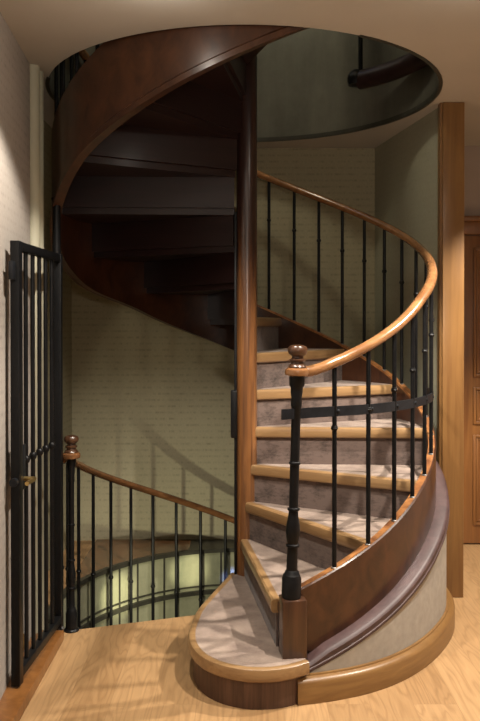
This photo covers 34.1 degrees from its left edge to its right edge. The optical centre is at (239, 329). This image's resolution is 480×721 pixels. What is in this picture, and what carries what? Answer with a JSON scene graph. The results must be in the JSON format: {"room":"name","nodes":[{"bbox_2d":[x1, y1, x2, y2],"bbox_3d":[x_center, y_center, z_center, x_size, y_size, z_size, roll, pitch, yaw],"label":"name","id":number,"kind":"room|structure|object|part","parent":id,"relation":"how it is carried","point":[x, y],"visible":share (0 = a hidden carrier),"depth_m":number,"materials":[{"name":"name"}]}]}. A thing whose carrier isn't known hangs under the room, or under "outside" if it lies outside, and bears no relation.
{"room":"stairwell","nodes":[
{"label":"stairwell","id":0,"kind":"room"},
{"bbox_2d":[0,12,30,699],"bbox_3d":[-0.886,0.136,1.056,0.708,2.610,5.310,0,1,0],"label":"wall","id":1,"kind":"structure","parent":0,"point":[14,65],"depth_m":3.06,"materials":[{"name":"beige paint"}]},
{"bbox_2d":[0,630,63,720],"bbox_3d":[-0.870,1.402,2.792,0.140,0.048,1.560,0,1,0],"label":"baseboard","id":2,"kind":"structure","parent":1,"relation":"attached to","point":[14,701],"depth_m":3.04,"materials":[{"name":"brown wood"}]},
{"bbox_2d":[8,240,62,686],"bbox_3d":[-0.823,0.511,3.279,0.084,1.710,0.649,0,1,3],"label":"iron gate","id":3,"kind":"object","parent":1,"relation":"attached to","point":[20,480],"visible":1,"depth_m":3.29,"materials":[{"name":"black metal"}]},
{"bbox_3d":[-0.866,-0.226,2.969,0.016,0.070,0.038,0,0,3],"label":"catch plate","id":4,"kind":"part","parent":3,"relation":"part of","materials":[{"name":"metal"}]},
{"bbox_3d":[-0.821,0.582,3.012,0.054,0.016,0.107,0,0,3],"label":"handle","id":5,"kind":"part","parent":3,"relation":"part of","materials":[{"name":"gold metal"}]},
{"bbox_3d":[-0.846,-0.325,3.295,0.032,0.035,0.537,0,0,3],"label":"rail","id":6,"kind":"part","parent":3,"relation":"part of","materials":[{"name":"black metal"}]},
{"bbox_3d":[-0.846,1.329,3.310,0.032,0.035,0.537,0,0,3],"label":"rail","id":7,"kind":"part","parent":3,"relation":"part of","materials":[{"name":"black metal"}]},
{"bbox_2d":[30,64,43,633],"bbox_3d":[-0.941,0.114,3.587,0.072,2.610,0.146,0,1,0],"label":"trim","id":8,"kind":"structure","parent":1,"relation":"attached to","point":[36,76],"depth_m":3.52,"materials":[{"name":"white paint"}]},
{"bbox_2d":[51,197,62,629],"bbox_3d":[-0.858,0.400,3.666,0.048,2.034,0.048,0,1,0],"label":"trim","id":9,"kind":"structure","parent":1,"relation":"attached to","point":[56,210],"depth_m":3.64,"materials":[{"name":"brown wood"}]},
{"bbox_2d":[44,121,71,570],"bbox_3d":[-1.180,1.456,4.463,0.120,5.310,1.500,0,1,0],"label":"wall","id":10,"kind":"structure","parent":0,"point":[67,292],"depth_m":4.96,"materials":[{"name":"beige paint"}]},
{"bbox_2d":[63,552,233,627],"bbox_3d":[0.020,2.788,4.387,2.020,2.748,1.355,0,1,0],"label":"wall","id":11,"kind":"structure","parent":0,"point":[188,565],"depth_m":4.86,"materials":[{"name":"paint"}]},
{"bbox_2d":[90,580,91,627],"bbox_3d":[-0.854,1.718,4.484,0.008,0.585,0.012,0,1,27],"label":"trim","id":12,"kind":"structure","parent":11,"relation":"attached to","point":[91,580],"depth_m":4.48,"materials":[{"name":"black metal"}]},
{"bbox_2d":[119,569,120,623],"bbox_3d":[-0.722,1.717,4.682,0.008,0.585,0.012,0,1,41],"label":"trim","id":13,"kind":"structure","parent":11,"relation":"attached to","point":[119,569],"depth_m":4.68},
{"bbox_2d":[137,564,138,621],"bbox_3d":[-0.626,1.716,4.779,0.012,0.585,0.008,0,1,-41],"label":"trim","id":14,"kind":"structure","parent":11,"relation":"attached to","point":[137,564],"depth_m":4.78,"materials":[{"name":"black metal"}]},
{"bbox_2d":[48,547,233,628],"bbox_3d":[0.020,1.546,4.370,1.984,0.288,1.331,0,1,0],"label":"trim","id":15,"kind":"structure","parent":11,"relation":"attached to","point":[100,572],"depth_m":4.80,"materials":[{"name":"black metal"}]},
{"bbox_2d":[163,558,164,618],"bbox_3d":[-0.474,1.715,4.889,0.012,0.585,0.008,0,1,-30],"label":"trim","id":16,"kind":"structure","parent":11,"relation":"attached to","point":[164,558],"depth_m":4.88,"materials":[{"name":"black metal"}]},
{"bbox_2d":[220,553,221,583],"bbox_3d":[-0.122,1.714,5.013,0.012,0.585,0.008,0,1,-8],"label":"trim","id":17,"kind":"structure","parent":11,"relation":"attached to","point":[220,553],"depth_m":5.01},
{"bbox_2d":[71,148,374,540],"bbox_3d":[-0.025,0.099,5.251,2.430,2.610,0.100,0,1,0],"label":"wall","id":18,"kind":"structure","parent":0,"point":[151,398],"depth_m":5.20,"materials":[{"name":"green paper"}]},
{"bbox_2d":[64,539,190,588],"bbox_3d":[-0.640,1.405,4.709,0.629,0.008,1.006,0,1,0],"label":"trim","id":19,"kind":"structure","parent":18,"relation":"attached to","point":[141,547],"depth_m":4.98,"materials":[{"name":"brown wood"}]},
{"bbox_2d":[189,539,233,548],"bbox_3d":[0.278,1.403,4.871,1.205,0.008,0.684,0,1,0],"label":"trim","id":20,"kind":"structure","parent":18,"relation":"attached to","point":[206,543],"depth_m":5.11,"materials":[{"name":"brown wood"}]},
{"bbox_2d":[0,0,479,147],"bbox_3d":[0.780,-1.301,1.789,3.840,0.250,6.800,0,1,0],"label":"ceiling","id":21,"kind":"structure","parent":0,"point":[446,33],"depth_m":3.04,"materials":[{"name":"paint"}]},
{"bbox_2d":[45,35,442,141],"bbox_3d":[0.081,-1.206,4.179,1.980,0.025,1.640,0,1,21],"label":"trim","id":22,"kind":"structure","parent":21,"relation":"attached to","point":[50,91],"depth_m":4.40,"materials":[{"name":"black wood"}]},
{"bbox_2d":[50,28,438,137],"bbox_3d":[0.020,-2.348,4.010,1.980,2.294,1.980,0,1,0],"label":"wall","id":23,"kind":"structure","parent":0,"point":[303,88],"depth_m":4.85,"materials":[{"name":"paint"}]},
{"bbox_2d":[20,541,479,720],"bbox_3d":[0.780,1.569,1.814,3.840,0.270,6.800,0,1,0],"label":"floor","id":24,"kind":"structure","parent":0,"point":[137,671],"depth_m":3.15,"materials":[{"name":"brown wood"}]},
{"bbox_2d":[50,25,454,709],"bbox_3d":[0.055,-0.735,3.997,2.029,4.300,1.937,0,1,35],"label":"spiral staircase","id":25,"kind":"structure","parent":24,"relation":"on","point":[342,506],"depth_m":3.69,"materials":[{"name":"brown wood"}]},
{"bbox_3d":[-0.237,-0.475,4.026,1.427,1.636,1.942,0,0,0],"label":"stringer moulding","id":26,"kind":"part","parent":25,"relation":"part of","materials":[{"name":"brown wood"}]},
{"bbox_3d":[-0.031,0.432,4.020,0.034,0.245,0.036,0,0,0],"label":"latch plate","id":27,"kind":"part","parent":25,"relation":"part of","materials":[{"name":"black metal"}]},
{"bbox_3d":[0.020,-1.047,3.998,1.934,2.450,1.979,0,0,0],"label":"handrail","id":28,"kind":"part","parent":25,"relation":"part of","materials":[{"name":"brown wood"}]},
{"bbox_3d":[0.211,0.612,3.048,0.076,0.863,0.076,1,0,0],"label":"newel post","id":29,"kind":"part","parent":25,"relation":"part of","materials":[{"name":"black metal"}]},
{"bbox_3d":[0.723,1.059,3.531,0.299,0.721,1.464,0,1,34],"label":"panel","id":30,"kind":"part","parent":25,"relation":"part of","materials":[{"name":"paper"}]},
{"bbox_3d":[0.649,0.794,3.865,0.751,1.045,1.943,0,1,11],"label":"stringer moulding","id":31,"kind":"part","parent":25,"relation":"part of","materials":[{"name":"brown wood"}]},
{"bbox_2d":[347,37,427,89],"bbox_3d":[0.844,-1.866,4.276,0.168,0.964,0.686,0,1,-31],"label":"railing","id":32,"kind":"object","parent":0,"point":[360,78],"visible":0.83,"depth_m":4.35,"materials":[{"name":"brown wood"}]},
{"bbox_3d":[0.861,-1.437,4.259,0.160,0.107,0.632,0,1,-29],"label":"handrail","id":33,"kind":"part","parent":32,"relation":"part of","materials":[{"name":"brown wood"}]},
{"bbox_2d":[375,108,437,459],"bbox_3d":[1.036,0.104,4.681,0.283,2.610,1.040,0,1,0],"label":"wall","id":34,"kind":"structure","parent":0,"point":[406,164],"depth_m":4.64,"materials":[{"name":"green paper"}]},
{"bbox_2d":[437,102,464,596],"bbox_3d":[1.117,0.109,4.146,0.126,2.610,0.060,0,1,0],"label":"trim","id":35,"kind":"structure","parent":34,"relation":"attached to","point":[451,115],"depth_m":4.12,"materials":[{"name":"brown wood"}]},
{"bbox_2d":[463,146,479,543],"bbox_3d":[1.945,0.100,5.216,1.510,2.610,0.170,0,1,0],"label":"wall","id":36,"kind":"structure","parent":0,"point":[471,153],"depth_m":5.12,"materials":[{"name":"grey paint"}]},
{"bbox_2d":[463,216,479,542],"bbox_3d":[1.820,0.333,5.084,1.000,2.145,0.098,0,1,0],"label":"door","id":37,"kind":"structure","parent":36,"relation":"in","point":[471,223],"depth_m":5.10,"materials":[{"name":"brown wood"}]},
{"bbox_3d":[1.820,0.333,5.103,1.000,2.145,0.060,0,0,0],"label":"casing","id":38,"kind":"part","parent":37,"relation":"part of","materials":[{"name":"brown wood"}]},
{"bbox_3d":[1.655,0.981,5.103,0.270,0.590,0.012,0,0,0],"label":"panel","id":39,"kind":"part","parent":37,"relation":"part of","materials":[{"name":"brown wood"}]},
{"bbox_3d":[1.655,0.495,5.098,0.270,0.240,0.012,0,0,0],"label":"panel","id":40,"kind":"part","parent":37,"relation":"part of","materials":[{"name":"brown wood"}]},
{"bbox_3d":[1.655,-0.115,5.093,0.270,0.840,0.012,0,0,0],"label":"panel","id":41,"kind":"part","parent":37,"relation":"part of","materials":[{"name":"brown wood"}]},
{"bbox_3d":[0.050,4.215,4.037,2.700,0.100,2.800,0,1,0],"label":"floor","id":42,"kind":"structure","parent":0,"visible":0},
{"bbox_2d":[62,435,233,632],"bbox_3d":[0.020,2.327,4.222,1.924,3.672,1.580,0,1,0],"label":"railing","id":43,"kind":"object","parent":42,"relation":"on","point":[71,454],"depth_m":4.41,"materials":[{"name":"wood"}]},
{"bbox_3d":[-0.794,1.006,3.685,0.055,0.800,0.055,0,0,0],"label":"newel post","id":44,"kind":"part","parent":43,"relation":"part of","materials":[{"name":"black metal"}]},
{"bbox_3d":[0.020,1.346,4.211,1.898,1.539,1.559,0,0,0],"label":"handrail","id":45,"kind":"part","parent":43,"relation":"part of","materials":[{"name":"brown wood"}]}
]}

